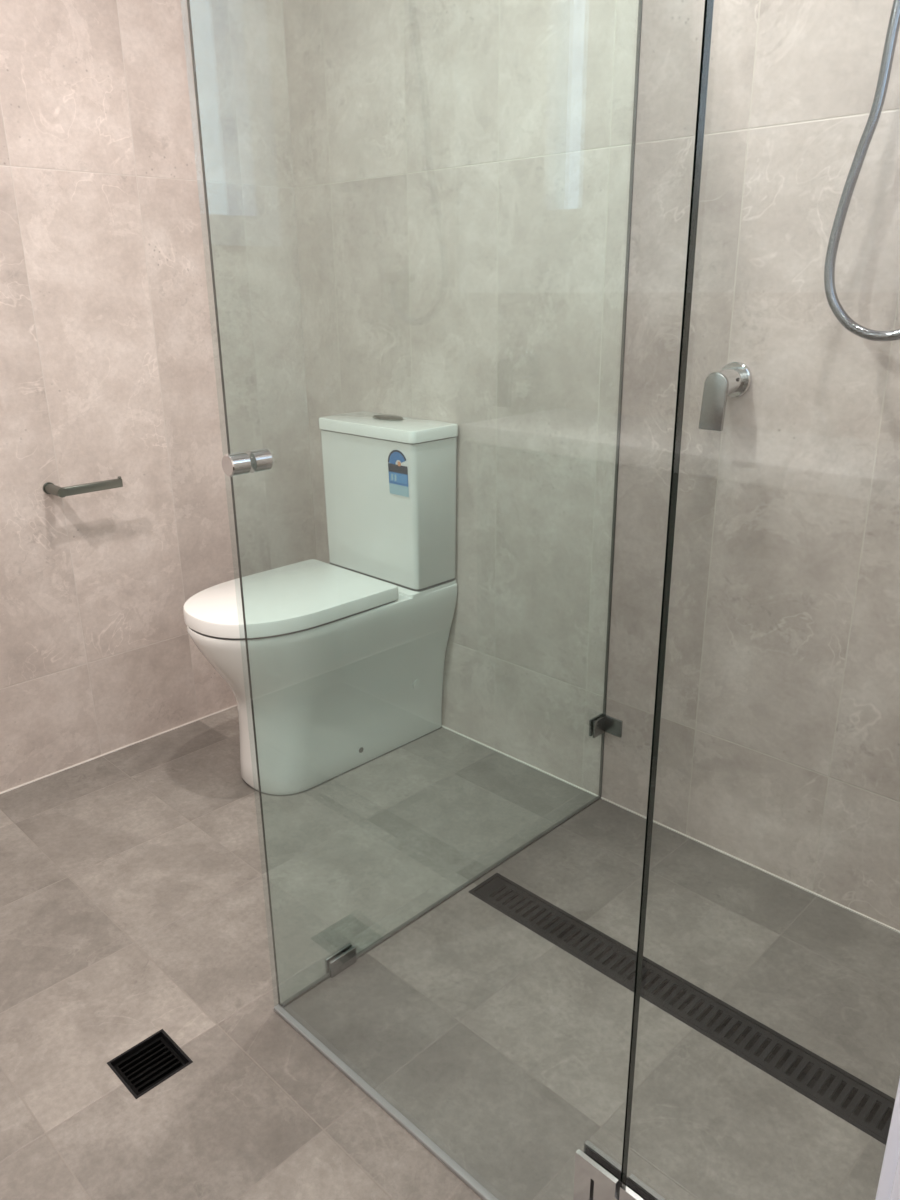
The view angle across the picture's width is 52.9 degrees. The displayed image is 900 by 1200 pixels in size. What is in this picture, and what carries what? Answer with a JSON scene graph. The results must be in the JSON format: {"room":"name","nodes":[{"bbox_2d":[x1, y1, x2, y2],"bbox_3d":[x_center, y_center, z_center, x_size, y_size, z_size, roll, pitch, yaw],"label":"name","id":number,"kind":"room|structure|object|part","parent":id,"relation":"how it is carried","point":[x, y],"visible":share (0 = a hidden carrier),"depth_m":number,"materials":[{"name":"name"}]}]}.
{"room":"bathroom","nodes":[
{"label":"bathroom","id":0,"kind":"room"},
{"bbox_2d":[0,0,316,791],"bbox_3d":[-1.359,-0.595,1.740,0.100,2.400,2.760,18,26,42],"label":"wall","id":1,"kind":"structure","parent":0,"point":[110,369],"depth_m":2.28,"materials":[{"name":"tile"}]},
{"bbox_2d":[43,476,122,497],"bbox_3d":[-0.895,-0.279,2.210,0.078,0.030,0.168,18,26,42],"label":"toilet roll holder","id":2,"kind":"object","parent":1,"relation":"attached to","point":[48,488],"visible":1,"depth_m":2.18,"materials":[{"name":"silver metal"}]},
{"bbox_3d":[-0.970,-0.271,2.188,0.004,0.029,0.029,18,26,42],"label":"wall plate","id":3,"kind":"part","parent":2,"relation":"part of","materials":[{"name":"silver metal"}]},
{"bbox_3d":[-0.942,-0.262,2.162,0.074,0.023,0.023,18,26,42],"label":"post","id":4,"kind":"part","parent":2,"relation":"part of","materials":[{"name":"silver metal"}]},
{"bbox_3d":[-0.870,-0.276,2.195,0.012,0.026,0.154,18,26,42],"label":"arm","id":5,"kind":"part","parent":2,"relation":"part of","materials":[{"name":"silver metal"}]},
{"bbox_2d":[0,705,236,793],"bbox_3d":[-1.290,0.541,2.120,0.004,0.003,2.496,18,26,42],"label":"trim","id":6,"kind":"structure","parent":1,"relation":"attached to","point":[234,705],"depth_m":2.47,"materials":[{"name":"white plastic"}]},
{"bbox_2d":[0,706,899,1199],"bbox_3d":[-0.256,0.939,1.109,3.200,0.100,2.800,18,26,42],"label":"floor","id":7,"kind":"structure","parent":0,"point":[134,896],"depth_m":1.62,"materials":[{"name":"tile"}]},
{"bbox_2d":[107,1029,192,1098],"bbox_3d":[-0.491,0.781,1.490,0.100,0.051,0.100,18,26,42],"label":"floor drain","id":8,"kind":"object","parent":7,"relation":"in","point":[157,1058],"visible":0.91,"depth_m":1.49,"materials":[{"name":"black metal"}]},
{"bbox_2d":[183,411,457,795],"bbox_3d":[-0.341,0.008,2.296,0.381,0.875,0.678,18,26,42],"label":"toilet","id":9,"kind":"object","parent":7,"relation":"on","point":[347,654],"visible":1,"depth_m":2.26,"materials":[{"name":"white ceramic"}]},
{"bbox_3d":[-0.416,-0.002,2.221,0.356,0.035,0.473,18,26,42],"label":"seat lid","id":10,"kind":"part","parent":9,"relation":"part of","materials":[{"name":"white plastic"}]},
{"bbox_3d":[-0.416,0.018,2.225,0.343,0.006,0.463,18,26,42],"label":"seat","id":11,"kind":"part","parent":9,"relation":"part of","materials":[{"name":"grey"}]},
{"bbox_3d":[-0.163,-0.446,2.324,0.370,0.030,0.168,18,26,42],"label":"cistern lid","id":12,"kind":"part","parent":9,"relation":"part of","materials":[{"name":"white ceramic"}]},
{"bbox_3d":[-0.127,-0.300,2.225,0.063,0.022,0.001,18,26,42],"label":"figure panel","id":13,"kind":"part","parent":9,"relation":"part of","materials":[{"name":"blue paper"}]},
{"bbox_3d":[-0.126,-0.272,2.236,0.070,0.026,0.001,18,26,42],"label":"footer panel","id":14,"kind":"part","parent":9,"relation":"part of","materials":[{"name":"blue"}]},
{"bbox_2d":[187,0,642,1006],"bbox_3d":[0.041,-0.360,1.557,0.061,2.050,0.954,18,26,42],"label":"panel frame","id":15,"kind":"object","parent":7,"relation":"on","point":[346,956],"visible":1,"depth_m":1.75,"materials":[{"name":"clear glass"}]},
{"bbox_3d":[0.025,-0.367,1.570,0.006,2.046,0.952,18,26,42],"label":"glass panel","id":16,"kind":"part","parent":15,"relation":"part of","materials":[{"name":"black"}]},
{"bbox_2d":[222,0,706,1199],"bbox_3d":[-0.041,-0.162,0.993,0.772,2.050,0.064,18,26,42],"label":"shower door","id":17,"kind":"structure","parent":7,"relation":"on","point":[597,1176],"depth_m":1.07,"materials":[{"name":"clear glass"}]},
{"bbox_3d":[-0.275,-0.187,1.230,0.030,0.030,0.064,18,26,42],"label":"door knob","id":18,"kind":"part","parent":17,"relation":"part of","materials":[{"name":"silver metal"}]},
{"bbox_3d":[0.194,0.711,1.050,0.120,0.091,0.006,18,26,42],"label":"hinge plate","id":19,"kind":"part","parent":17,"relation":"part of","materials":[{"name":"silver metal"}]},
{"bbox_3d":[0.206,0.706,1.061,0.120,0.091,0.006,18,26,42],"label":"hinge plate","id":20,"kind":"part","parent":17,"relation":"part of","materials":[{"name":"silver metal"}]},
{"bbox_3d":[-0.062,-0.172,1.011,0.709,2.042,0.009,18,26,42],"label":"glass panel","id":21,"kind":"part","parent":17,"relation":"part of","materials":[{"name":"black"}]},
{"bbox_2d":[622,0,713,1184],"bbox_3d":[0.285,-0.059,0.689,0.261,2.050,0.012,18,26,42],"label":"glass door edge","id":22,"kind":"object","parent":7,"relation":"on","point":[710,3],"visible":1,"depth_m":0.78,"materials":[{"name":"clear glass"}]},
{"bbox_2d":[469,873,894,1144],"bbox_3d":[0.414,0.731,1.605,0.967,0.051,0.090,18,26,42],"label":"linear drain","id":23,"kind":"object","parent":7,"relation":"in","point":[867,1108],"visible":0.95,"depth_m":1.58,"materials":[{"name":"black metal"}]},
{"bbox_2d":[283,0,899,930],"bbox_3d":[0.401,-0.656,1.860,2.220,2.400,0.100,18,26,42],"label":"wall","id":24,"kind":"structure","parent":0,"point":[461,168],"depth_m":1.88,"materials":[{"name":"tile"}]},
{"bbox_2d":[441,725,899,932],"bbox_3d":[0.335,0.475,2.260,2.097,0.003,0.004,18,26,42],"label":"trim","id":25,"kind":"structure","parent":24,"relation":"attached to","point":[609,801],"depth_m":2.05,"materials":[{"name":"white plastic"}]},
{"bbox_2d":[699,362,751,430],"bbox_3d":[0.512,-0.384,1.698,0.066,0.118,0.092,18,26,42],"label":"shower mixer","id":26,"kind":"object","parent":24,"relation":"attached to","point":[734,379],"visible":1,"depth_m":1.68,"materials":[{"name":"silver metal"}]},
{"bbox_3d":[0.488,-0.367,1.673,0.047,0.103,0.016,18,26,42],"label":"lever","id":27,"kind":"part","parent":26,"relation":"part of","materials":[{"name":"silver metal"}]},
{"bbox_3d":[0.540,-0.418,1.717,0.066,0.066,0.010,18,26,42],"label":"wall plate","id":28,"kind":"part","parent":26,"relation":"part of","materials":[{"name":"silver metal"}]},
{"bbox_3d":[0.798,-0.506,1.374,0.056,0.056,0.066,18,26,42],"label":"wall elbow","id":29,"kind":"structure","parent":24,"relation":"attached to","visible":0},
{"bbox_2d":[824,0,899,340],"bbox_3d":[0.692,-0.832,1.301,0.221,0.886,0.037,14,24,35],"label":"shower hose","id":30,"kind":"object","parent":29,"relation":"attached to","point":[835,305],"visible":1,"depth_m":1.42,"materials":[{"name":"silver metal"}]},
{"bbox_3d":[0.770,-0.289,0.800,0.120,2.400,0.980,18,26,42],"label":"wall","id":31,"kind":"structure","parent":0,"visible":0},
{"bbox_2d":[875,1078,899,1199],"bbox_3d":[0.423,-0.172,0.479,0.164,2.400,0.063,18,26,42],"label":"trim","id":32,"kind":"structure","parent":31,"relation":"attached to","point":[888,1188],"depth_m":0.73,"materials":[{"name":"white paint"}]}
]}

